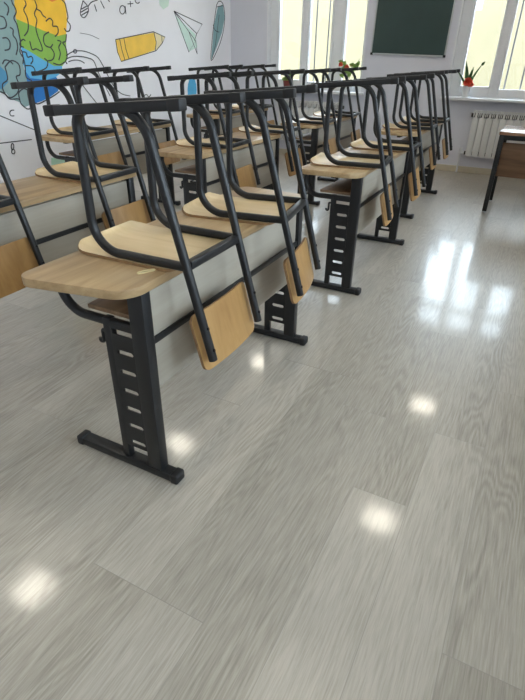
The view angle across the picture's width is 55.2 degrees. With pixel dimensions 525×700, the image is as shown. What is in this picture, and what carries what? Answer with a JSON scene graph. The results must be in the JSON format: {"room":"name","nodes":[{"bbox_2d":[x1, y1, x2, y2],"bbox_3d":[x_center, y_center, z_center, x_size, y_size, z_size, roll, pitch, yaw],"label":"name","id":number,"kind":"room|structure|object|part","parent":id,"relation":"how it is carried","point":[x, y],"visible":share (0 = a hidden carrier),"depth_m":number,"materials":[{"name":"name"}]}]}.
{"room":"classroom","nodes":[
{"label":"classroom","id":0,"kind":"room"},
{"bbox_2d":[0,0,231,182],"bbox_3d":[-2.796,-2.296,3.520,0.250,2.880,10.150,15,33,23],"label":"wall","id":1,"kind":"structure","parent":0,"point":[107,24],"depth_m":5.44,"materials":[{"name":"white paint"}]},
{"bbox_2d":[0,0,224,164],"bbox_3d":[-1.451,-3.111,5.724,0.003,1.719,3.996,15,33,23],"label":"wall mural","id":2,"kind":"object","parent":1,"relation":"attached to","point":[39,31],"visible":0.92,"depth_m":4.63,"materials":[{"name":"multicoloured paint"}]},
{"bbox_2d":[172,159,192,164],"bbox_3d":[-2.699,-1.055,4.180,0.014,0.075,9.650,15,33,23],"label":"baseboard","id":3,"kind":"structure","parent":1,"relation":"attached to","point":[181,160],"depth_m":6.82,"materials":[{"name":"grey"}]},
{"bbox_2d":[0,149,524,699],"bbox_3d":[-0.115,-0.255,3.083,6.350,0.120,10.150,15,33,23],"label":"floor","id":4,"kind":"structure","parent":0,"point":[345,519],"depth_m":1.70,"materials":[{"name":"grey laminate"}]},
{"bbox_2d":[0,164,135,262],"bbox_3d":[-1.115,-0.440,2.532,0.463,0.730,1.295,15,33,23],"label":"school desk","id":5,"kind":"object","parent":4,"relation":"on","point":[58,225],"visible":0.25,"depth_m":2.39,"materials":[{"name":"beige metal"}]},
{"bbox_2d":[0,154,44,297],"bbox_3d":[-1.239,-0.631,1.986,0.531,0.775,0.340,14,33,21],"label":"chair","id":6,"kind":"object","parent":5,"relation":"on","point":[17,257],"visible":0.8,"depth_m":2.08,"materials":[{"name":"brown wood"}]},
{"bbox_3d":[-1.050,-0.328,2.056,0.070,0.187,0.336,14,33,21],"label":"backrest","id":7,"kind":"part","parent":6,"relation":"part of","materials":[{"name":"brown wood"}]},
{"bbox_3d":[-0.974,-0.545,2.384,0.008,0.023,1.056,15,33,23],"label":"cross rail","id":8,"kind":"part","parent":5,"relation":"part of","materials":[{"name":"black metal"}]},
{"bbox_2d":[10,75,155,228],"bbox_3d":[-0.883,-0.972,2.575,0.531,0.775,0.340,15,33,22],"label":"chair","id":9,"kind":"object","parent":5,"relation":"on","point":[141,210],"visible":0.84,"depth_m":2.51,"materials":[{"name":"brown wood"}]},
{"bbox_3d":[-0.912,-0.902,2.434,0.442,0.714,0.025,15,33,22],"label":"frame","id":10,"kind":"part","parent":9,"relation":"part of","materials":[{"name":"black metal"}]},
{"bbox_3d":[-0.940,-0.936,2.629,0.398,0.031,0.330,15,33,22],"label":"seat","id":11,"kind":"part","parent":9,"relation":"part of","materials":[{"name":"brown wood"}]},
{"bbox_3d":[-0.775,-1.040,2.671,0.442,0.714,0.025,15,33,22],"label":"frame","id":12,"kind":"part","parent":9,"relation":"part of","materials":[{"name":"black metal"}]},
{"bbox_3d":[-0.696,-0.668,2.643,0.070,0.187,0.336,15,33,22],"label":"backrest","id":13,"kind":"part","parent":9,"relation":"part of","materials":[{"name":"brown wood"}]},
{"bbox_3d":[-0.792,-0.665,2.919,0.173,0.668,0.040,15,33,23],"label":"leg","id":14,"kind":"part","parent":5,"relation":"part of","materials":[{"name":"black metal"}]},
{"bbox_2d":[41,123,180,205],"bbox_3d":[-1.264,-1.546,4.406,0.463,0.730,1.295,15,33,23],"label":"school desk","id":15,"kind":"object","parent":4,"relation":"on","point":[108,145],"visible":0.34,"depth_m":4.20,"materials":[{"name":"black metal"}]},
{"bbox_2d":[59,150,73,155],"bbox_3d":[-1.252,-1.742,4.284,0.196,0.014,1.070,15,33,23],"label":"shelf","id":16,"kind":"object","parent":15,"relation":"attached to","point":[68,153],"depth_m":3.90,"materials":[{"name":"brown wood"}]},
{"bbox_3d":[-1.448,-1.285,3.953,0.173,0.668,0.040,15,33,23],"label":"leg","id":17,"kind":"part","parent":15,"relation":"part of","materials":[{"name":"black metal"}]},
{"bbox_2d":[31,67,127,164],"bbox_3d":[-1.381,-1.743,3.872,0.531,0.775,0.340,14,33,21],"label":"chair","id":18,"kind":"object","parent":15,"relation":"on","point":[118,157],"visible":0.69,"depth_m":3.81,"materials":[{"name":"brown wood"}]},
{"bbox_3d":[-1.407,-1.673,3.730,0.442,0.714,0.025,14,33,21],"label":"frame","id":19,"kind":"part","parent":18,"relation":"part of","materials":[{"name":"black metal"}]},
{"bbox_3d":[-1.438,-1.707,3.924,0.398,0.031,0.330,14,33,21],"label":"seat","id":20,"kind":"part","parent":18,"relation":"part of","materials":[{"name":"brown wood"}]},
{"bbox_3d":[-1.275,-1.812,3.969,0.442,0.714,0.025,14,33,21],"label":"frame","id":21,"kind":"part","parent":18,"relation":"part of","materials":[{"name":"black metal"}]},
{"bbox_3d":[-1.192,-1.441,3.942,0.070,0.187,0.336,14,33,21],"label":"backrest","id":22,"kind":"part","parent":18,"relation":"part of","materials":[{"name":"brown wood"}]},
{"bbox_3d":[-1.135,-1.645,4.269,0.018,0.335,1.044,15,33,23],"label":"modesty panel","id":23,"kind":"part","parent":15,"relation":"part of","materials":[{"name":"grey wood"}]},
{"bbox_3d":[-1.123,-1.651,4.259,0.008,0.023,1.056,15,33,23],"label":"cross rail","id":24,"kind":"part","parent":15,"relation":"part of","materials":[{"name":"black metal"}]},
{"bbox_2d":[103,66,179,164],"bbox_3d":[-1.039,-2.072,4.439,0.531,0.775,0.340,14,33,21],"label":"chair","id":25,"kind":"object","parent":15,"relation":"on","point":[135,71],"visible":0.59,"depth_m":4.37,"materials":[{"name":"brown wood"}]},
{"bbox_3d":[-1.095,-2.035,4.492,0.398,0.031,0.330,14,33,21],"label":"seat","id":26,"kind":"part","parent":25,"relation":"part of","materials":[{"name":"brown wood"}]},
{"bbox_3d":[-1.065,-2.002,4.298,0.442,0.714,0.025,14,33,21],"label":"frame","id":27,"kind":"part","parent":25,"relation":"part of","materials":[{"name":"black metal"}]},
{"bbox_3d":[-0.932,-2.140,4.537,0.442,0.714,0.025,14,33,21],"label":"frame","id":28,"kind":"part","parent":25,"relation":"part of","materials":[{"name":"black metal"}]},
{"bbox_3d":[-0.849,-1.770,4.510,0.070,0.187,0.336,14,33,21],"label":"backrest","id":29,"kind":"part","parent":25,"relation":"part of","materials":[{"name":"brown wood"}]},
{"bbox_3d":[-0.941,-1.771,4.793,0.173,0.668,0.040,15,33,23],"label":"leg","id":30,"kind":"part","parent":15,"relation":"part of","materials":[{"name":"black metal"}]},
{"bbox_2d":[21,187,307,484],"bbox_3d":[-0.237,-0.148,2.061,0.463,0.730,1.334,15,33,23],"label":"school desk","id":31,"kind":"object","parent":4,"relation":"on","point":[158,306],"visible":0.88,"depth_m":1.64,"materials":[{"name":"brown wood"}]},
{"bbox_2d":[88,298,128,318],"bbox_3d":[-0.216,-0.353,1.953,0.196,0.014,1.070,15,33,23],"label":"shelf","id":32,"kind":"object","parent":31,"relation":"attached to","point":[115,307],"depth_m":1.56,"materials":[{"name":"brown wood"}]},
{"bbox_3d":[-0.412,0.104,1.622,0.173,0.668,0.040,15,33,23],"label":"leg","id":33,"kind":"part","parent":31,"relation":"part of","materials":[{"name":"black metal"}]},
{"bbox_2d":[137,269,155,273],"bbox_3d":[-0.342,-0.231,1.475,0.059,0.004,0.018,-20,36,-31],"label":"rubber band","id":34,"kind":"object","parent":31,"relation":"on","point":[147,270],"visible":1,"depth_m":1.48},
{"bbox_2d":[43,91,261,369],"bbox_3d":[-0.306,-0.392,1.606,0.531,0.775,0.340,15,33,22],"label":"chair","id":35,"kind":"object","parent":31,"relation":"on","point":[218,329],"visible":1,"depth_m":1.56,"materials":[{"name":"brown wood"}]},
{"bbox_3d":[-0.335,-0.322,1.465,0.442,0.714,0.025,15,33,22],"label":"frame","id":36,"kind":"part","parent":35,"relation":"part of","materials":[{"name":"black metal"}]},
{"bbox_3d":[-0.362,-0.356,1.659,0.398,0.031,0.330,15,33,22],"label":"seat","id":37,"kind":"part","parent":35,"relation":"part of","materials":[{"name":"brown wood"}]},
{"bbox_3d":[-0.198,-0.460,1.702,0.442,0.714,0.025,15,33,22],"label":"frame","id":38,"kind":"part","parent":35,"relation":"part of","materials":[{"name":"black metal"}]},
{"bbox_3d":[-0.118,-0.088,1.673,0.070,0.187,0.336,15,33,22],"label":"backrest","id":39,"kind":"part","parent":35,"relation":"part of","materials":[{"name":"brown wood"}]},
{"bbox_3d":[-0.099,-0.257,1.938,0.018,0.335,1.044,15,33,23],"label":"modesty panel","id":40,"kind":"part","parent":31,"relation":"part of","materials":[{"name":"grey wood"}]},
{"bbox_3d":[-0.087,-0.262,1.928,0.008,0.023,1.056,15,33,23],"label":"cross rail","id":41,"kind":"part","parent":31,"relation":"part of","materials":[{"name":"black metal"}]},
{"bbox_2d":[170,84,320,303],"bbox_3d":[-0.035,-0.631,2.019,0.531,0.775,0.340,10,32,16],"label":"chair","id":42,"kind":"object","parent":31,"relation":"on","point":[253,208],"visible":0.8,"depth_m":1.98,"materials":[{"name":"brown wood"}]},
{"bbox_3d":[-0.095,-0.590,2.065,0.398,0.031,0.330,10,32,16],"label":"seat","id":43,"kind":"part","parent":42,"relation":"part of","materials":[{"name":"brown wood"}]},
{"bbox_3d":[-0.042,-0.559,1.876,0.442,0.714,0.025,10,32,16],"label":"frame","id":44,"kind":"part","parent":42,"relation":"part of","materials":[{"name":"black metal"}]},
{"bbox_3d":[0.056,-0.705,2.126,0.442,0.714,0.025,10,32,16],"label":"frame","id":45,"kind":"part","parent":42,"relation":"part of","materials":[{"name":"black metal"}]},
{"bbox_3d":[0.164,-0.341,2.110,0.070,0.187,0.336,10,32,16],"label":"backrest","id":46,"kind":"part","parent":42,"relation":"part of","materials":[{"name":"brown wood"}]},
{"bbox_3d":[0.096,-0.382,2.463,0.173,0.668,0.040,15,33,23],"label":"leg","id":47,"kind":"part","parent":31,"relation":"part of","materials":[{"name":"black metal"}]},
{"bbox_2d":[158,131,280,204],"bbox_3d":[-0.273,-1.231,3.899,0.463,0.730,1.295,15,33,23],"label":"school desk","id":48,"kind":"object","parent":4,"relation":"on","point":[242,157],"visible":0.41,"depth_m":3.45,"materials":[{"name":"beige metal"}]},
{"bbox_2d":[175,164,195,174],"bbox_3d":[-0.261,-1.428,3.776,0.196,0.014,1.070,15,33,23],"label":"shelf","id":49,"kind":"object","parent":48,"relation":"attached to","point":[190,169],"depth_m":3.39,"materials":[{"name":"brown wood"}]},
{"bbox_3d":[-0.457,-0.970,3.445,0.173,0.668,0.040,15,33,23],"label":"leg","id":50,"kind":"part","parent":48,"relation":"part of","materials":[{"name":"black metal"}]},
{"bbox_2d":[167,71,260,189],"bbox_3d":[-0.316,-1.500,3.487,0.531,0.775,0.340,14,33,21],"label":"chair","id":51,"kind":"object","parent":48,"relation":"on","point":[244,176],"visible":0.71,"depth_m":3.42,"materials":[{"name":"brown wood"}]},
{"bbox_3d":[-0.373,-1.463,3.540,0.398,0.031,0.330,14,33,21],"label":"seat","id":52,"kind":"part","parent":51,"relation":"part of","materials":[{"name":"brown wood"}]},
{"bbox_3d":[-0.342,-1.430,3.346,0.442,0.714,0.025,14,33,21],"label":"frame","id":53,"kind":"part","parent":51,"relation":"part of","materials":[{"name":"black metal"}]},
{"bbox_3d":[-0.210,-1.568,3.584,0.442,0.714,0.025,14,33,21],"label":"frame","id":54,"kind":"part","parent":51,"relation":"part of","materials":[{"name":"black metal"}]},
{"bbox_3d":[-0.127,-1.197,3.557,0.070,0.187,0.336,14,33,21],"label":"backrest","id":55,"kind":"part","parent":51,"relation":"part of","materials":[{"name":"brown wood"}]},
{"bbox_3d":[-0.144,-1.331,3.762,0.018,0.335,1.044,15,33,23],"label":"modesty panel","id":56,"kind":"part","parent":48,"relation":"part of","materials":[{"name":"grey wood"}]},
{"bbox_3d":[-0.132,-1.336,3.752,0.008,0.023,1.056,15,33,23],"label":"cross rail","id":57,"kind":"part","parent":48,"relation":"part of","materials":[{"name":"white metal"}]},
{"bbox_2d":[235,69,306,175],"bbox_3d":[0.087,-1.887,4.155,0.531,0.775,0.340,14,33,21],"label":"chair","id":58,"kind":"object","parent":48,"relation":"on","point":[274,129],"visible":0.63,"depth_m":4.08,"materials":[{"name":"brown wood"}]},
{"bbox_3d":[0.030,-1.849,4.207,0.398,0.031,0.330,14,33,21],"label":"seat","id":59,"kind":"part","parent":58,"relation":"part of","materials":[{"name":"brown wood"}]},
{"bbox_3d":[0.064,-1.816,4.014,0.442,0.714,0.025,14,33,21],"label":"frame","id":60,"kind":"part","parent":58,"relation":"part of","materials":[{"name":"black metal"}]},
{"bbox_3d":[0.191,-1.956,4.254,0.442,0.714,0.025,14,33,21],"label":"frame","id":61,"kind":"part","parent":58,"relation":"part of","materials":[{"name":"black metal"}]},
{"bbox_3d":[0.278,-1.586,4.229,0.070,0.187,0.336,14,33,21],"label":"backrest","id":62,"kind":"part","parent":58,"relation":"part of","materials":[{"name":"brown wood"}]},
{"bbox_3d":[0.051,-1.456,4.286,0.173,0.668,0.040,15,33,23],"label":"leg","id":63,"kind":"part","parent":48,"relation":"part of","materials":[{"name":"black metal"}]},
{"bbox_2d":[186,108,267,182],"bbox_3d":[-0.352,-2.403,5.888,0.463,0.730,1.295,15,33,23],"label":"school desk","id":64,"kind":"object","parent":4,"relation":"on","point":[236,121],"visible":0.26,"depth_m":5.50,"materials":[{"name":"black metal"}]},
{"bbox_3d":[-0.537,-2.142,5.435,0.173,0.668,0.040,15,33,23],"label":"leg","id":65,"kind":"part","parent":64,"relation":"part of","materials":[{"name":"black metal"}]},
{"bbox_2d":[188,64,243,132],"bbox_3d":[-0.456,-2.615,5.377,0.531,0.775,0.340,14,33,21],"label":"chair","id":66,"kind":"object","parent":64,"relation":"on","point":[213,68],"visible":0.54,"depth_m":5.24,"materials":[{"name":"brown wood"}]},
{"bbox_3d":[-0.482,-2.544,5.236,0.442,0.714,0.025,14,33,21],"label":"frame","id":67,"kind":"part","parent":66,"relation":"part of","materials":[{"name":"black metal"}]},
{"bbox_3d":[-0.350,-2.683,5.474,0.442,0.714,0.025,14,33,21],"label":"frame","id":68,"kind":"part","parent":66,"relation":"part of","materials":[{"name":"black metal"}]},
{"bbox_3d":[-0.224,-2.503,5.752,0.018,0.335,1.044,15,33,23],"label":"modesty panel","id":69,"kind":"part","parent":64,"relation":"part of","materials":[{"name":"grey wood"}]},
{"bbox_2d":[231,64,277,127],"bbox_3d":[-0.095,-2.961,5.975,0.531,0.775,0.340,14,33,21],"label":"chair","id":70,"kind":"object","parent":64,"relation":"on","point":[262,66],"visible":0.49,"depth_m":5.90,"materials":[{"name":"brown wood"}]},
{"bbox_3d":[-0.121,-2.891,5.834,0.442,0.714,0.025,14,33,21],"label":"frame","id":71,"kind":"part","parent":70,"relation":"part of","materials":[{"name":"black metal"}]},
{"bbox_3d":[0.011,-3.029,6.073,0.442,0.714,0.025,14,33,21],"label":"frame","id":72,"kind":"part","parent":70,"relation":"part of","materials":[{"name":"black metal"}]},
{"bbox_2d":[278,100,343,140],"bbox_3d":[0.640,-3.140,7.159,1.044,0.739,0.134,15,33,23],"label":"radiator","id":73,"kind":"object","parent":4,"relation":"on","point":[310,107],"visible":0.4,"depth_m":6.99,"materials":[{"name":"metal"}]},
{"bbox_2d":[280,112,356,205],"bbox_3d":[0.620,-2.054,5.322,0.463,0.730,1.295,15,33,23],"label":"school desk","id":74,"kind":"object","parent":4,"relation":"on","point":[316,136],"visible":0.39,"depth_m":4.92,"materials":[{"name":"black metal"}]},
{"bbox_2d":[296,132,311,139],"bbox_3d":[0.632,-2.251,5.199,0.196,0.014,1.070,15,33,23],"label":"shelf","id":75,"kind":"object","parent":74,"relation":"attached to","point":[307,136],"depth_m":4.88,"materials":[{"name":"brown wood"}]},
{"bbox_3d":[0.435,-1.793,4.868,0.173,0.668,0.040,15,33,23],"label":"leg","id":76,"kind":"part","parent":74,"relation":"part of","materials":[{"name":"black metal"}]},
{"bbox_2d":[285,68,341,154],"bbox_3d":[0.470,-2.220,4.733,0.531,0.775,0.340,14,33,21],"label":"chair","id":77,"kind":"object","parent":74,"relation":"on","point":[332,148],"visible":0.67,"depth_m":4.66,"materials":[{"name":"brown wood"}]},
{"bbox_3d":[0.413,-2.184,4.786,0.398,0.031,0.330,14,33,21],"label":"seat","id":78,"kind":"part","parent":77,"relation":"part of","materials":[{"name":"brown wood"}]},
{"bbox_3d":[0.444,-2.151,4.592,0.442,0.714,0.025,14,33,21],"label":"frame","id":79,"kind":"part","parent":77,"relation":"part of","materials":[{"name":"black metal"}]},
{"bbox_3d":[0.576,-2.289,4.831,0.442,0.714,0.025,14,33,21],"label":"frame","id":80,"kind":"part","parent":77,"relation":"part of","materials":[{"name":"black metal"}]},
{"bbox_3d":[0.659,-1.918,4.804,0.070,0.187,0.336,14,33,21],"label":"backrest","id":81,"kind":"part","parent":77,"relation":"part of","materials":[{"name":"brown wood"}]},
{"bbox_3d":[0.761,-2.159,5.174,0.008,0.023,1.056,15,33,23],"label":"cross rail","id":82,"kind":"part","parent":74,"relation":"part of","materials":[{"name":"black metal"}]},
{"bbox_3d":[0.749,-2.154,5.185,0.018,0.335,1.044,15,33,23],"label":"modesty panel","id":83,"kind":"part","parent":74,"relation":"part of","materials":[{"name":"grey wood"}]},
{"bbox_2d":[313,67,366,141],"bbox_3d":[0.827,-2.563,5.325,0.531,0.775,0.340,14,33,21],"label":"chair","id":84,"kind":"object","parent":74,"relation":"on","point":[355,135],"visible":0.63,"depth_m":5.24,"materials":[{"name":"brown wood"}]},
{"bbox_3d":[0.770,-2.526,5.377,0.398,0.031,0.330,14,33,21],"label":"seat","id":85,"kind":"part","parent":84,"relation":"part of","materials":[{"name":"brown wood"}]},
{"bbox_3d":[0.804,-2.493,5.183,0.442,0.714,0.025,14,33,21],"label":"frame","id":86,"kind":"part","parent":84,"relation":"part of","materials":[{"name":"black metal"}]},
{"bbox_3d":[0.931,-2.632,5.424,0.442,0.714,0.025,14,33,21],"label":"frame","id":87,"kind":"part","parent":84,"relation":"part of","materials":[{"name":"black metal"}]},
{"bbox_3d":[1.018,-2.262,5.398,0.070,0.187,0.336,14,33,21],"label":"backrest","id":88,"kind":"part","parent":84,"relation":"part of","materials":[{"name":"brown wood"}]},
{"bbox_2d":[302,141,409,295],"bbox_3d":[0.663,-0.960,3.465,0.463,0.730,1.295,15,33,23],"label":"school desk","id":89,"kind":"object","parent":4,"relation":"on","point":[364,188],"visible":0.71,"depth_m":3.06,"materials":[{"name":"brown wood"}]},
{"bbox_2d":[320,178,351,195],"bbox_3d":[0.676,-1.157,3.342,0.196,0.014,1.070,15,33,23],"label":"shelf","id":90,"kind":"object","parent":89,"relation":"attached to","point":[342,186],"depth_m":3.00,"materials":[{"name":"brown wood"}]},
{"bbox_3d":[0.479,-0.699,3.011,0.173,0.668,0.040,15,33,23],"label":"leg","id":91,"kind":"part","parent":89,"relation":"part of","materials":[{"name":"black metal"}]},
{"bbox_2d":[310,76,405,225],"bbox_3d":[0.567,-1.178,2.965,0.531,0.775,0.340,11,32,17],"label":"chair","id":92,"kind":"object","parent":89,"relation":"on","point":[362,161],"visible":1,"depth_m":2.89,"materials":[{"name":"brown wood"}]},
{"bbox_3d":[0.508,-1.139,3.013,0.398,0.031,0.330,11,32,17],"label":"seat","id":93,"kind":"part","parent":92,"relation":"part of","materials":[{"name":"brown wood"}]},
{"bbox_3d":[0.555,-1.107,2.822,0.442,0.714,0.025,11,32,17],"label":"frame","id":94,"kind":"part","parent":92,"relation":"part of","materials":[{"name":"black metal"}]},
{"bbox_3d":[0.662,-1.251,3.070,0.442,0.714,0.025,11,32,17],"label":"frame","id":95,"kind":"part","parent":92,"relation":"part of","materials":[{"name":"black metal"}]},
{"bbox_3d":[0.764,-0.884,3.050,0.070,0.187,0.336,11,32,17],"label":"backrest","id":96,"kind":"part","parent":92,"relation":"part of","materials":[{"name":"brown wood"}]},
{"bbox_3d":[0.792,-1.060,3.328,0.018,0.335,1.044,15,33,23],"label":"modesty panel","id":97,"kind":"part","parent":89,"relation":"part of","materials":[{"name":"grey wood"}]},
{"bbox_3d":[0.805,-1.065,3.317,0.008,0.023,1.056,15,33,23],"label":"cross rail","id":98,"kind":"part","parent":89,"relation":"part of","materials":[{"name":"black metal"}]},
{"bbox_3d":[0.987,-1.186,3.852,0.173,0.668,0.040,15,33,23],"label":"leg","id":99,"kind":"part","parent":89,"relation":"part of","materials":[{"name":"black metal"}]},
{"bbox_2d":[350,73,434,200],"bbox_3d":[0.902,-1.488,3.501,0.531,0.775,0.340,14,33,21],"label":"chair","id":100,"kind":"object","parent":89,"relation":"on","point":[400,146],"visible":0.78,"depth_m":3.43,"materials":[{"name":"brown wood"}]},
{"bbox_3d":[0.846,-1.451,3.554,0.398,0.031,0.330,14,33,21],"label":"seat","id":101,"kind":"part","parent":100,"relation":"part of","materials":[{"name":"brown wood"}]},
{"bbox_3d":[0.876,-1.418,3.360,0.442,0.714,0.025,14,33,21],"label":"frame","id":102,"kind":"part","parent":100,"relation":"part of","materials":[{"name":"black metal"}]},
{"bbox_3d":[1.008,-1.557,3.599,0.442,0.714,0.025,14,33,21],"label":"frame","id":103,"kind":"part","parent":100,"relation":"part of","materials":[{"name":"black metal"}]},
{"bbox_3d":[1.092,-1.186,3.572,0.070,0.187,0.336,14,33,21],"label":"backrest","id":104,"kind":"part","parent":100,"relation":"part of","materials":[{"name":"brown wood"}]},
{"bbox_2d":[381,118,443,218],"bbox_3d":[1.444,-1.825,4.956,0.463,0.730,1.295,15,33,23],"label":"school desk","id":105,"kind":"object","parent":4,"relation":"on","point":[426,135],"visible":0.34,"depth_m":4.63,"materials":[{"name":"black metal"}]},
{"bbox_3d":[1.260,-1.564,4.503,0.173,0.668,0.040,15,33,23],"label":"leg","id":106,"kind":"part","parent":105,"relation":"part of","materials":[{"name":"black metal"}]},
{"bbox_2d":[382,70,448,169],"bbox_3d":[1.360,-2.055,4.477,0.531,0.775,0.340,13,33,20],"label":"chair","id":107,"kind":"object","parent":105,"relation":"on","point":[431,126],"visible":0.74,"depth_m":4.40,"materials":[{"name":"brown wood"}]},
{"bbox_3d":[1.302,-2.017,4.528,0.398,0.031,0.330,13,33,20],"label":"seat","id":108,"kind":"part","parent":107,"relation":"part of","materials":[{"name":"brown wood"}]},
{"bbox_3d":[1.339,-1.985,4.335,0.442,0.714,0.025,13,33,20],"label":"frame","id":109,"kind":"part","parent":107,"relation":"part of","materials":[{"name":"black metal"}]},
{"bbox_3d":[1.462,-2.126,4.578,0.442,0.714,0.025,13,33,20],"label":"frame","id":110,"kind":"part","parent":107,"relation":"part of","materials":[{"name":"black metal"}]},
{"bbox_3d":[1.552,-1.756,4.553,0.070,0.187,0.336,13,33,20],"label":"backrest","id":111,"kind":"part","parent":107,"relation":"part of","materials":[{"name":"brown wood"}]},
{"bbox_3d":[1.585,-1.931,4.809,0.008,0.023,1.056,15,33,23],"label":"cross rail","id":112,"kind":"part","parent":105,"relation":"part of","materials":[{"name":"black metal"}]},
{"bbox_3d":[1.573,-1.925,4.819,0.018,0.335,1.044,15,33,23],"label":"modesty panel","id":113,"kind":"part","parent":105,"relation":"part of","materials":[{"name":"grey wood"}]},
{"bbox_3d":[1.767,-2.051,5.344,0.173,0.668,0.040,15,33,23],"label":"leg","id":114,"kind":"part","parent":105,"relation":"part of","materials":[{"name":"black metal"}]},
{"bbox_2d":[403,69,460,158],"bbox_3d":[1.651,-2.334,4.960,0.531,0.775,0.340,14,33,21],"label":"chair","id":115,"kind":"object","parent":105,"relation":"on","point":[425,119],"visible":0.56,"depth_m":4.89,"materials":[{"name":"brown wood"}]},
{"bbox_3d":[1.594,-2.297,5.011,0.398,0.031,0.330,14,33,21],"label":"seat","id":116,"kind":"part","parent":115,"relation":"part of","materials":[{"name":"brown wood"}]},
{"bbox_3d":[1.628,-2.264,4.818,0.442,0.714,0.025,14,33,21],"label":"frame","id":117,"kind":"part","parent":115,"relation":"part of","materials":[{"name":"black metal"}]},
{"bbox_3d":[1.755,-2.404,5.059,0.442,0.714,0.025,14,33,21],"label":"frame","id":118,"kind":"part","parent":115,"relation":"part of","materials":[{"name":"black metal"}]},
{"bbox_3d":[1.842,-2.034,5.033,0.070,0.187,0.336,14,33,21],"label":"backrest","id":119,"kind":"part","parent":115,"relation":"part of","materials":[{"name":"brown wood"}]},
{"bbox_2d":[455,110,524,171],"bbox_3d":[2.997,-2.487,6.115,1.122,0.739,0.134,15,33,23],"label":"radiator","id":120,"kind":"object","parent":4,"relation":"on","point":[477,144],"visible":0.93,"depth_m":6.10,"materials":[{"name":"metal"}]},
{"bbox_2d":[482,125,524,211],"bbox_3d":[2.755,-1.624,4.658,1.150,0.722,0.560,15,33,23],"label":"desk","id":121,"kind":"object","parent":4,"relation":"on","point":[509,159],"visible":1,"depth_m":4.61,"materials":[{"name":"brown wood"}]},
{"bbox_3d":[2.152,-1.642,4.689,0.040,0.682,0.040,15,33,23],"label":"leg","id":122,"kind":"part","parent":121,"relation":"part of","materials":[{"name":"black metal"}]},
{"bbox_3d":[2.381,-1.862,5.069,0.040,0.682,0.040,15,33,23],"label":"leg","id":123,"kind":"part","parent":121,"relation":"part of","materials":[{"name":"black metal"}]},
{"bbox_3d":[2.666,-1.637,4.449,1.058,0.295,0.018,15,33,23],"label":"modesty panel","id":124,"kind":"part","parent":121,"relation":"part of","materials":[{"name":"brown wood"}]},
{"bbox_3d":[2.759,-1.894,4.500,1.142,0.040,0.536,15,33,23],"label":"frame","id":125,"kind":"part","parent":121,"relation":"part of","materials":[{"name":"black metal"}]},
{"bbox_2d":[230,0,524,168],"bbox_3d":[2.199,-3.745,6.119,5.850,2.880,0.250,15,33,23],"label":"wall","id":126,"kind":"structure","parent":0,"point":[248,17],"depth_m":6.49,"materials":[{"name":"white paint"}]},
{"bbox_2d":[241,146,491,174],"bbox_3d":[2.124,-2.476,6.727,5.836,0.075,0.014,15,33,23],"label":"baseboard","id":127,"kind":"structure","parent":126,"relation":"attached to","point":[464,169],"depth_m":6.52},
{"bbox_2d":[266,0,524,98],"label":"window","id":128,"kind":"structure","parent":126,"relation":"in","point":[274,7],"depth_m":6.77,"materials":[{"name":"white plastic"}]},
{"bbox_2d":[282,74,290,85],"bbox_3d":[0.358,-3.748,6.984,0.165,0.221,0.134,15,33,23],"label":"seedling","id":129,"kind":"object","parent":128,"relation":"on","point":[285,80],"visible":0.41,"depth_m":6.96,"materials":[{"name":"plant"}]},
{"bbox_2d":[283,80,289,85],"bbox_3d":[0.346,-3.705,7.019,0.124,0.110,0.123,15,33,23],"label":"pot","id":130,"kind":"object","parent":129,"relation":"attached to","point":[285,82],"depth_m":6.97,"materials":[{"name":"ceramic"}]},
{"bbox_3d":[0.672,-3.580,6.954,1.500,0.030,0.230,15,33,23],"label":"sill","id":131,"kind":"part","parent":128,"relation":"part of","materials":[{"name":"white plastic"}]},
{"bbox_2d":[339,59,359,91],"bbox_3d":[1.122,-3.613,6.604,0.284,0.394,0.131,6,31,9],"label":"geranium","id":132,"kind":"object","parent":128,"relation":"on","point":[342,63],"visible":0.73,"depth_m":6.56,"materials":[{"name":"green plant"}]},
{"bbox_2d":[370,0,455,57],"bbox_3d":[1.806,-4.055,5.995,0.934,0.946,0.026,17,34,22],"label":"blackboard","id":133,"kind":"object","parent":126,"relation":"attached to","point":[401,27],"visible":1,"depth_m":6.08,"materials":[{"name":"metal"}]},
{"bbox_2d":[476,0,483,9],"bbox_3d":[2.563,-4.154,5.936,0.100,0.220,0.170,15,33,23],"label":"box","id":134,"kind":"object","parent":126,"relation":"attached to","point":[479,5],"visible":0.59,"depth_m":5.95,"materials":[{"name":"white plastic"}]},
{"bbox_2d":[440,0,524,103],"bbox_3d":[2.939,-3.637,5.643,1.500,1.522,0.369,15,33,23],"label":"window","id":135,"kind":"structure","parent":126,"relation":"in","point":[492,93],"depth_m":5.97,"materials":[{"name":"white plastic"}]},
{"bbox_2d":[458,61,484,97],"bbox_3d":[2.443,-3.233,6.004,0.304,0.385,0.129,27,39,36],"label":"potted plant","id":136,"kind":"object","parent":135,"relation":"on","point":[468,82],"visible":1,"depth_m":5.99,"materials":[{"name":"green plant"}]},
{"bbox_3d":[2.460,-3.126,6.079,0.090,0.125,0.089,15,33,23],"label":"pot","id":137,"kind":"part","parent":136,"relation":"part of","materials":[{"name":"white ceramic"}]},
{"bbox_3d":[2.463,-3.197,5.993,0.136,0.101,0.118,15,33,23],"label":"red flower","id":138,"kind":"part","parent":136,"relation":"part of","materials":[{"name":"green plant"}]},
{"bbox_3d":[2.896,-2.963,5.968,1.500,0.030,0.230,15,33,23],"label":"sill","id":139,"kind":"part","parent":135,"relation":"part of","materials":[{"name":"white plastic"}]}
]}

